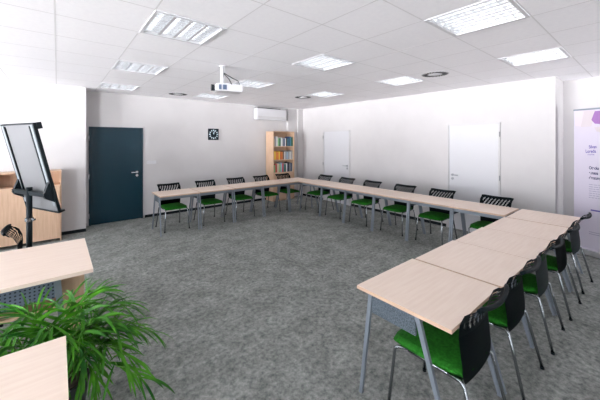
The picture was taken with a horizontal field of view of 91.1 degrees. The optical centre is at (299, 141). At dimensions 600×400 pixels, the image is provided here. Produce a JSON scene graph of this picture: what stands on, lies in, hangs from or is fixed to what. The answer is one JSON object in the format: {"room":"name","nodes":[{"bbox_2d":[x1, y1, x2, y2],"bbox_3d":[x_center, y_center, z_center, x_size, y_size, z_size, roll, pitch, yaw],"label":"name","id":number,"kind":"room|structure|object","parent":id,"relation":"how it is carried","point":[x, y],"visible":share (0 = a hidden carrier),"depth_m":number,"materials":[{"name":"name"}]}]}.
{"room":"training room","nodes":[
{"label":"training room","id":0,"kind":"room"},
{"bbox_2d":[0,80,85,231],"bbox_3d":[-8.083,0.350,2.916,9.630,2.800,0.620,0,0,-39],"label":"wall","id":1,"kind":"structure","parent":0,"point":[60,109],"depth_m":5.49,"materials":[{"name":"paint"}]},
{"bbox_2d":[62,228,85,234],"bbox_3d":[-7.805,1.720,2.736,9.430,0.060,0.012,0,0,-39],"label":"baseboard","id":2,"kind":"structure","parent":1,"relation":"attached to","point":[84,229],"depth_m":5.61,"materials":[{"name":"black"}]},
{"bbox_2d":[86,91,285,225],"bbox_3d":[-2.042,0.350,8.165,6.370,2.800,0.200,0,0,-39],"label":"wall","id":3,"kind":"structure","parent":0,"point":[175,131],"depth_m":7.37,"materials":[{"name":"paint"}]},
{"bbox_2d":[88,127,142,225],"bbox_3d":[-4.036,0.720,6.470,1.024,2.060,0.260,0,0,-39],"label":"door","id":4,"kind":"structure","parent":3,"relation":"in","point":[115,176],"depth_m":6.42,"materials":[{"name":"blue paint"}]},
{"bbox_2d":[145,198,265,217],"bbox_3d":[-1.998,1.720,8.064,4.070,0.060,0.012,0,0,-39],"label":"baseboard","id":5,"kind":"structure","parent":3,"relation":"attached to","point":[246,201],"depth_m":7.59,"materials":[{"name":"black"}]},
{"bbox_2d":[208,129,218,139],"bbox_3d":[-2.294,-0.190,7.802,0.290,0.300,0.038,0,0,-39],"label":"wall clock","id":6,"kind":"object","parent":3,"relation":"attached to","point":[213,134],"visible":1,"depth_m":7.79,"materials":[{"name":"black plastic"}]},
{"bbox_2d":[254,107,285,120],"bbox_3d":[-0.882,-0.816,8.857,1.080,0.352,0.206,0,0,-39],"label":"air conditioner","id":7,"kind":"object","parent":3,"relation":"attached to","point":[260,113],"visible":1,"depth_m":8.71,"materials":[{"name":"white plastic"}]},
{"bbox_2d":[286,108,296,195],"bbox_3d":[-0.187,0.350,9.498,0.550,2.800,0.100,0,0,-39],"label":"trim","id":8,"kind":"structure","parent":3,"relation":"attached to","point":[291,114],"depth_m":9.44,"materials":[{"name":"paint"}]},
{"bbox_2d":[0,195,599,399],"bbox_3d":[-2.089,1.800,0.806,16.200,0.100,11.500,0,0,-39],"label":"floor","id":9,"kind":"structure","parent":0,"point":[272,306],"depth_m":3.05,"materials":[{"name":"carpet"}]},
{"bbox_2d":[0,224,22,326],"bbox_3d":[-2.766,1.313,3.137,0.598,0.873,0.502,0,0,-39],"label":"chair","id":10,"kind":"object","parent":9,"relation":"on","point":[8,227],"visible":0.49,"depth_m":3.08,"materials":[{"name":"black plastic"}]},
{"bbox_2d":[0,169,61,246],"bbox_3d":[-4.662,1.133,5.074,0.855,1.235,0.358,0,0,-39],"label":"cabinet","id":11,"kind":"object","parent":9,"relation":"on","point":[47,225],"visible":0.6,"depth_m":4.98,"materials":[{"name":"brown wood"}]},
{"bbox_2d":[0,183,59,189],"bbox_3d":[-4.665,0.775,5.077,0.815,0.020,0.330,0,0,-39],"label":"shelf","id":12,"kind":"object","parent":11,"relation":"attached to","point":[57,185],"depth_m":5.00,"materials":[{"name":"brown wood"}]},
{"bbox_2d":[0,122,64,247],"bbox_3d":[-3.017,0.770,3.307,0.763,1.956,0.497,0,0,9],"label":"flipchart","id":13,"kind":"object","parent":9,"relation":"on","point":[34,183],"visible":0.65,"depth_m":3.26,"materials":[{"name":"grey"}]},
{"bbox_2d":[0,336,68,399],"bbox_3d":[-1.305,1.380,1.057,0.738,0.740,0.666,0,0,-39],"label":"table","id":14,"kind":"object","parent":9,"relation":"on","point":[38,372],"visible":1,"depth_m":1.28,"materials":[{"name":"wood"}]},
{"bbox_2d":[0,238,92,355],"bbox_3d":[-2.526,1.380,2.233,1.500,0.740,0.960,0,0,-39],"label":"desk","id":15,"kind":"object","parent":9,"relation":"on","point":[63,266],"visible":0.56,"depth_m":2.34,"materials":[{"name":"brown wood"}]},
{"bbox_2d":[0,298,55,324],"bbox_3d":[-2.521,1.309,2.121,1.215,0.022,0.460,0,0,-39],"label":"shelf","id":16,"kind":"object","parent":15,"relation":"attached to","point":[11,319],"depth_m":2.23,"materials":[{"name":"brown wood"}]},
{"bbox_2d":[69,361,89,399],"bbox_3d":[-1.513,1.620,1.837,0.340,0.260,0.340,0,0,-39],"label":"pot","id":17,"kind":"object","parent":9,"relation":"on","point":[72,386],"depth_m":1.84,"materials":[{"name":"grey"}]},
{"bbox_2d":[0,278,174,399],"bbox_3d":[-1.567,1.340,1.865,1.452,0.820,0.926,0,0,-22],"label":"potted palm","id":18,"kind":"object","parent":9,"relation":"on","point":[79,370],"visible":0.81,"depth_m":1.79,"materials":[{"name":"green plant"}]},
{"bbox_2d":[155,182,189,232],"bbox_3d":[-2.597,1.313,5.997,0.502,0.873,0.598,0,0,-41],"label":"chair","id":19,"kind":"object","parent":9,"relation":"on","point":[172,204],"visible":0.63,"depth_m":6.03,"materials":[{"name":"black plastic"}]},
{"bbox_2d":[152,188,199,236],"bbox_3d":[-2.481,1.380,5.882,0.738,0.740,0.666,0,0,-39],"label":"table","id":20,"kind":"object","parent":9,"relation":"on","point":[179,193],"visible":0.93,"depth_m":5.79,"materials":[{"name":"wood"}]},
{"bbox_2d":[193,179,224,225],"bbox_3d":[-2.002,1.313,6.488,0.502,0.873,0.598,0,0,-39],"label":"chair","id":21,"kind":"object","parent":9,"relation":"on","point":[205,199],"visible":0.62,"depth_m":6.52,"materials":[{"name":"black plastic"}]},
{"bbox_2d":[190,185,234,228],"bbox_3d":[-1.898,1.380,6.362,0.738,0.740,0.666,0,0,-39],"label":"table","id":22,"kind":"object","parent":9,"relation":"on","point":[209,190],"visible":0.85,"depth_m":6.30,"materials":[{"name":"wood"}]},
{"bbox_2d":[225,177,254,219],"bbox_3d":[-1.422,1.313,6.965,0.502,0.873,0.598,0,0,-38],"label":"chair","id":23,"kind":"object","parent":9,"relation":"on","point":[239,195],"visible":0.64,"depth_m":6.98,"materials":[{"name":"black plastic"}]},
{"bbox_2d":[222,182,264,221],"bbox_3d":[-1.315,1.380,6.842,0.738,0.740,0.666,0,0,-39],"label":"table","id":24,"kind":"object","parent":9,"relation":"on","point":[249,185],"visible":0.81,"depth_m":6.76,"materials":[{"name":"wood"}]},
{"bbox_2d":[252,175,280,211],"bbox_3d":[-0.860,1.313,7.428,0.502,0.873,0.598,0,0,-40],"label":"chair","id":25,"kind":"object","parent":9,"relation":"on","point":[267,192],"visible":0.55,"depth_m":7.46,"materials":[{"name":"black plastic"}]},
{"bbox_2d":[251,180,289,216],"bbox_3d":[-0.733,1.380,7.322,0.738,0.740,0.666,0,0,-39],"label":"table","id":26,"kind":"object","parent":9,"relation":"on","point":[269,183],"visible":0.79,"depth_m":7.25,"materials":[{"name":"wood"}]},
{"bbox_2d":[266,131,293,201],"bbox_3d":[-0.584,0.725,8.919,0.780,2.050,0.428,0,0,-39],"label":"bookcase","id":27,"kind":"object","parent":9,"relation":"on","point":[270,148],"visible":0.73,"depth_m":8.77,"materials":[{"name":"brown wood"}]},
{"bbox_2d":[274,173,301,207],"bbox_3d":[-0.331,1.313,7.864,0.502,0.873,0.598,0,0,-39],"label":"chair","id":28,"kind":"object","parent":9,"relation":"on","point":[282,189],"visible":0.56,"depth_m":7.89,"materials":[{"name":"black plastic"}]},
{"bbox_2d":[276,177,312,211],"bbox_3d":[-0.150,1.380,7.802,0.738,0.740,0.666,0,0,-39],"label":"table","id":29,"kind":"object","parent":9,"relation":"on","point":[293,181],"visible":0.66,"depth_m":7.71,"materials":[{"name":"wood"}]},
{"bbox_2d":[299,179,337,215],"bbox_3d":[0.462,1.380,7.385,0.666,0.740,0.738,0,0,-39],"label":"table","id":30,"kind":"object","parent":9,"relation":"on","point":[315,183],"visible":0.73,"depth_m":7.31,"materials":[{"name":"wood"}]},
{"bbox_2d":[305,174,333,212],"bbox_3d":[0.504,1.313,7.575,0.598,0.873,0.502,0,0,-41],"label":"chair","id":31,"kind":"object","parent":9,"relation":"on","point":[316,192],"visible":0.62,"depth_m":7.55,"materials":[{"name":"black plastic"}]},
{"bbox_2d":[319,182,361,222],"bbox_3d":[0.934,1.380,6.813,0.666,0.740,0.738,0,0,-39],"label":"table","id":32,"kind":"object","parent":9,"relation":"on","point":[337,186],"visible":0.82,"depth_m":6.76,"materials":[{"name":"wood"}]},
{"bbox_2d":[325,177,356,218],"bbox_3d":[0.975,1.313,7.003,0.598,0.873,0.502,0,0,-39],"label":"chair","id":33,"kind":"object","parent":9,"relation":"on","point":[340,196],"visible":0.59,"depth_m":6.97,"materials":[{"name":"black plastic"}]},
{"bbox_2d":[343,186,389,230],"bbox_3d":[1.405,1.380,6.241,0.666,0.740,0.738,0,0,-39],"label":"table","id":34,"kind":"object","parent":9,"relation":"on","point":[359,190],"visible":0.78,"depth_m":6.20,"materials":[{"name":"wood"}]},
{"bbox_2d":[349,180,383,226],"bbox_3d":[1.446,1.313,6.431,0.598,0.873,0.502,0,0,-38],"label":"chair","id":35,"kind":"object","parent":9,"relation":"on","point":[367,200],"visible":0.61,"depth_m":6.41,"materials":[{"name":"black plastic"}]},
{"bbox_2d":[371,190,423,240],"bbox_3d":[1.877,1.380,5.668,0.666,0.740,0.738,0,0,-39],"label":"table","id":36,"kind":"object","parent":9,"relation":"on","point":[399,196],"visible":0.79,"depth_m":5.61,"materials":[{"name":"wood"}]},
{"bbox_2d":[380,184,417,235],"bbox_3d":[1.957,1.313,5.811,0.598,0.873,0.502,0,0,-40],"label":"chair","id":37,"kind":"object","parent":9,"relation":"on","point":[400,207],"visible":0.6,"depth_m":5.80,"materials":[{"name":"green fabric"}]},
{"bbox_2d":[357,259,501,399],"bbox_3d":[0.897,1.380,2.049,0.738,0.740,0.666,0,0,-39],"label":"table","id":38,"kind":"object","parent":9,"relation":"on","point":[408,294],"visible":0.82,"depth_m":1.96,"materials":[{"name":"brown wood"}]},
{"bbox_2d":[406,195,464,241],"bbox_3d":[2.348,1.380,5.096,0.666,0.740,0.738,0,0,-39],"label":"table","id":39,"kind":"object","parent":9,"relation":"on","point":[423,200],"visible":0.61,"depth_m":5.03,"materials":[{"name":"wood"}]},
{"bbox_2d":[415,188,456,244],"bbox_3d":[2.428,1.313,5.239,0.598,0.873,0.502,0,0,-39],"label":"chair","id":40,"kind":"object","parent":9,"relation":"on","point":[436,214],"visible":0.61,"depth_m":5.23,"materials":[{"name":"green fabric"}]},
{"bbox_2d":[387,284,508,399],"bbox_3d":[0.949,1.313,1.876,0.502,0.873,0.598,0,0,-39],"label":"chair","id":41,"kind":"object","parent":9,"relation":"on","point":[461,355],"visible":0.98,"depth_m":1.77,"materials":[{"name":"green fabric"}]},
{"bbox_2d":[415,240,533,394],"bbox_3d":[1.492,1.380,2.522,0.738,0.740,0.666,0,0,-39],"label":"table","id":42,"kind":"object","parent":9,"relation":"on","point":[492,267],"visible":0.49,"depth_m":2.48,"materials":[{"name":"wood"}]},
{"bbox_2d":[449,201,518,240],"bbox_3d":[2.820,1.380,4.524,0.666,0.740,0.738,0,0,-39],"label":"table","id":43,"kind":"object","parent":9,"relation":"on","point":[474,208],"visible":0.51,"depth_m":4.47,"materials":[{"name":"wood"}]},
{"bbox_2d":[468,194,513,233],"bbox_3d":[2.969,1.313,4.582,0.598,0.873,0.502,0,0,-37],"label":"chair","id":44,"kind":"object","parent":9,"relation":"on","point":[484,221],"visible":0.41,"depth_m":4.68,"materials":[{"name":"black plastic"}]},
{"bbox_2d":[464,255,543,399],"bbox_3d":[1.511,1.313,2.326,0.502,0.873,0.598,0,0,-39],"label":"chair","id":45,"kind":"object","parent":9,"relation":"on","point":[510,313],"visible":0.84,"depth_m":2.15,"materials":[{"name":"black plastic"}]},
{"bbox_2d":[455,227,555,345],"bbox_3d":[2.076,1.380,2.984,0.738,0.740,0.666,0,0,-39],"label":"table","id":46,"kind":"object","parent":9,"relation":"on","point":[527,247],"visible":0.43,"depth_m":2.94,"materials":[{"name":"wood"}]},
{"bbox_2d":[484,217,570,315],"bbox_3d":[2.660,1.380,3.447,0.738,0.740,0.666,0,0,-39],"label":"table","id":47,"kind":"object","parent":9,"relation":"on","point":[516,226],"visible":0.53,"depth_m":3.42,"materials":[{"name":"wood"}]},
{"bbox_2d":[508,236,564,354],"bbox_3d":[2.087,1.313,2.784,0.502,0.873,0.598,0,0,-40],"label":"chair","id":48,"kind":"object","parent":9,"relation":"on","point":[533,284],"visible":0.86,"depth_m":2.60,"materials":[{"name":"black plastic"}]},
{"bbox_2d":[507,209,582,290],"bbox_3d":[3.259,1.380,3.923,0.738,0.740,0.666,0,0,-39],"label":"table","id":49,"kind":"object","parent":9,"relation":"on","point":[566,221],"visible":0.43,"depth_m":3.91,"materials":[{"name":"wood"}]},
{"bbox_2d":[528,223,581,320],"bbox_3d":[2.668,1.313,3.240,0.502,0.873,0.598,0,0,-38],"label":"chair","id":50,"kind":"object","parent":9,"relation":"on","point":[558,263],"visible":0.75,"depth_m":3.06,"materials":[{"name":"black plastic"}]},
{"bbox_2d":[524,212,593,293],"bbox_3d":[3.283,1.313,3.741,0.502,0.873,0.598,0,0,-36],"label":"chair","id":51,"kind":"object","parent":9,"relation":"on","point":[573,246],"visible":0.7,"depth_m":3.54,"materials":[{"name":"black plastic"}]},
{"bbox_2d":[573,107,599,258],"bbox_3d":[4.537,0.620,4.313,0.200,2.260,0.850,0,0,-22],"label":"banner","id":52,"kind":"object","parent":9,"relation":"on","point":[586,121],"visible":0.99,"depth_m":4.53,"materials":[{"name":"white paper"}]},
{"bbox_2d":[0,0,599,108],"bbox_3d":[-2.089,-1.060,0.806,16.000,0.020,11.300,0,0,-39],"label":"ceiling","id":53,"kind":"structure","parent":0,"point":[379,17],"depth_m":3.19,"materials":[{"name":"tile"}]},
{"bbox_2d":[98,83,139,90],"bbox_3d":[-3.484,-1.089,5.658,0.608,0.091,0.608,0,0,-39],"label":"ceiling light","id":54,"kind":"object","parent":53,"relation":"attached to","point":[102,85],"visible":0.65,"depth_m":5.67,"materials":[{"name":"white plastic"}]},
{"bbox_2d":[112,60,167,74],"bbox_3d":[-2.297,-1.089,4.217,0.608,0.091,0.608,0,0,-39],"label":"ceiling light","id":55,"kind":"object","parent":53,"relation":"attached to","point":[121,65],"visible":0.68,"depth_m":4.22,"materials":[{"name":"white plastic"}]},
{"bbox_2d":[168,93,187,95],"bbox_3d":[-2.702,-1.045,6.520,0.400,0.012,0.400,0,0,-39],"label":"ceiling vent","id":56,"kind":"object","parent":53,"relation":"in","point":[178,94],"visible":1,"depth_m":6.51,"materials":[{"name":"white plastic"}]},
{"bbox_2d":[140,10,226,44],"bbox_3d":[-1.110,-1.089,2.776,0.608,0.091,0.608,0,0,-39],"label":"ceiling light","id":57,"kind":"object","parent":53,"relation":"attached to","point":[161,24],"visible":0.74,"depth_m":2.76,"materials":[{"name":"white painted metal"},{"name":"reflective metal"}]},
{"bbox_2d":[194,93,228,98],"bbox_3d":[-2.056,-1.089,6.834,0.608,0.091,0.608,0,0,-39],"label":"ceiling light","id":58,"kind":"object","parent":53,"relation":"attached to","point":[204,95],"visible":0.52,"depth_m":6.88,"materials":[{"name":"white plastic"}]},
{"bbox_2d":[211,65,242,93],"bbox_3d":[-1.028,-0.869,4.118,0.425,0.358,0.246,0,0,-24],"label":"projector","id":59,"kind":"object","parent":53,"relation":"hanging from","point":[222,87],"visible":1,"depth_m":4.06,"materials":[{"name":"white plastic"}]},
{"bbox_2d":[233,79,273,88],"bbox_3d":[-0.869,-1.089,5.393,0.608,0.091,0.608,0,0,-39],"label":"ceiling light","id":60,"kind":"object","parent":53,"relation":"attached to","point":[245,83],"visible":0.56,"depth_m":5.39,"materials":[{"name":"white plastic"}]},
{"bbox_2d":[0,0,599,107],"bbox_3d":[-2.059,-1.050,0.770,15.800,0.001,11.192,0,0,-39],"label":"trim","id":61,"kind":"structure","parent":53,"relation":"attached to","point":[55,14],"depth_m":3.29,"materials":[{"name":"silver metal"}]},
{"bbox_2d":[295,96,310,97],"bbox_3d":[0.069,-1.045,6.962,0.400,0.012,0.400,0,0,-39],"label":"ceiling vent","id":62,"kind":"object","parent":53,"relation":"in","point":[295,96],"visible":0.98,"depth_m":6.91,"materials":[{"name":"white plastic"}]},
{"bbox_2d":[292,54,355,70],"bbox_3d":[0.318,-1.089,3.952,0.608,0.091,0.608,0,0,-39],"label":"ceiling light","id":63,"kind":"object","parent":53,"relation":"attached to","point":[323,62],"visible":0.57,"depth_m":3.96,"materials":[{"name":"white plastic"}]},
{"bbox_2d":[307,91,343,97],"bbox_3d":[0.559,-1.089,6.569,0.608,0.091,0.608,0,0,-39],"label":"ceiling light","id":64,"kind":"object","parent":53,"relation":"attached to","point":[325,94],"visible":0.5,"depth_m":6.59,"materials":[{"name":"white plastic"}]},
{"bbox_2d":[376,76,424,85],"bbox_3d":[1.746,-1.089,5.128,0.608,0.091,0.608,0,0,-39],"label":"ceiling light","id":65,"kind":"object","parent":53,"relation":"attached to","point":[403,80],"visible":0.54,"depth_m":5.15,"materials":[{"name":"white plastic"}]},
{"bbox_2d":[421,71,448,76],"bbox_3d":[2.107,-1.045,4.599,0.400,0.012,0.400,0,0,-39],"label":"ceiling vent","id":66,"kind":"object","parent":53,"relation":"in","point":[436,73],"visible":1,"depth_m":4.57,"materials":[{"name":"white plastic"}]},
{"bbox_2d":[424,0,529,36],"bbox_3d":[1.505,-1.089,2.511,0.608,0.091,0.608,0,0,-39],"label":"ceiling light","id":67,"kind":"object","parent":53,"relation":"attached to","point":[485,14],"visible":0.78,"depth_m":2.52,"materials":[{"name":"white plastic"}]},
{"bbox_2d":[498,47,570,66],"bbox_3d":[2.933,-1.089,3.687,0.608,0.091,0.608,0,0,-39],"label":"ceiling light","id":68,"kind":"object","parent":53,"relation":"attached to","point":[559,52],"visible":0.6,"depth_m":3.69,"materials":[{"name":"white plastic"}]},
{"bbox_2d":[303,76,562,229],"bbox_3d":[2.298,0.350,7.425,0.650,2.800,6.460,0,0,-39],"label":"wall","id":69,"kind":"structure","parent":0,"point":[402,139],"depth_m":6.13,"materials":[{"name":"paint"}]},
{"bbox_2d":[297,109,302,195],"bbox_3d":[-0.001,0.350,9.548,0.200,2.800,0.060,0,0,-39],"label":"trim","id":70,"kind":"structure","parent":69,"relation":"attached to","point":[299,111],"depth_m":9.50,"materials":[{"name":"paint"}]},
{"bbox_2d":[323,130,349,205],"bbox_3d":[1.013,0.715,8.417,0.082,2.070,1.045,0,0,-39],"label":"door","id":71,"kind":"structure","parent":69,"relation":"in","point":[336,145],"depth_m":8.42,"materials":[{"name":"grey paint"}]},
{"bbox_2d":[303,194,445,226],"bbox_3d":[2.097,1.720,7.149,0.012,0.060,6.310,0,0,-39],"label":"baseboard","id":72,"kind":"structure","parent":69,"relation":"attached to","point":[368,208],"depth_m":6.92,"materials":[{"name":"black"}]},
{"bbox_2d":[447,122,499,231],"bbox_3d":[3.296,0.700,5.646,0.082,2.100,0.935,0,0,-39],"label":"door","id":73,"kind":"structure","parent":69,"relation":"in","point":[473,149],"depth_m":5.66,"materials":[{"name":"grey paint"}]},
{"bbox_2d":[563,77,599,238],"bbox_3d":[6.136,0.350,3.403,0.200,2.800,4.650,0,0,-39],"label":"wall","id":74,"kind":"structure","parent":0,"point":[580,93],"depth_m":5.05,"materials":[{"name":"paint"}]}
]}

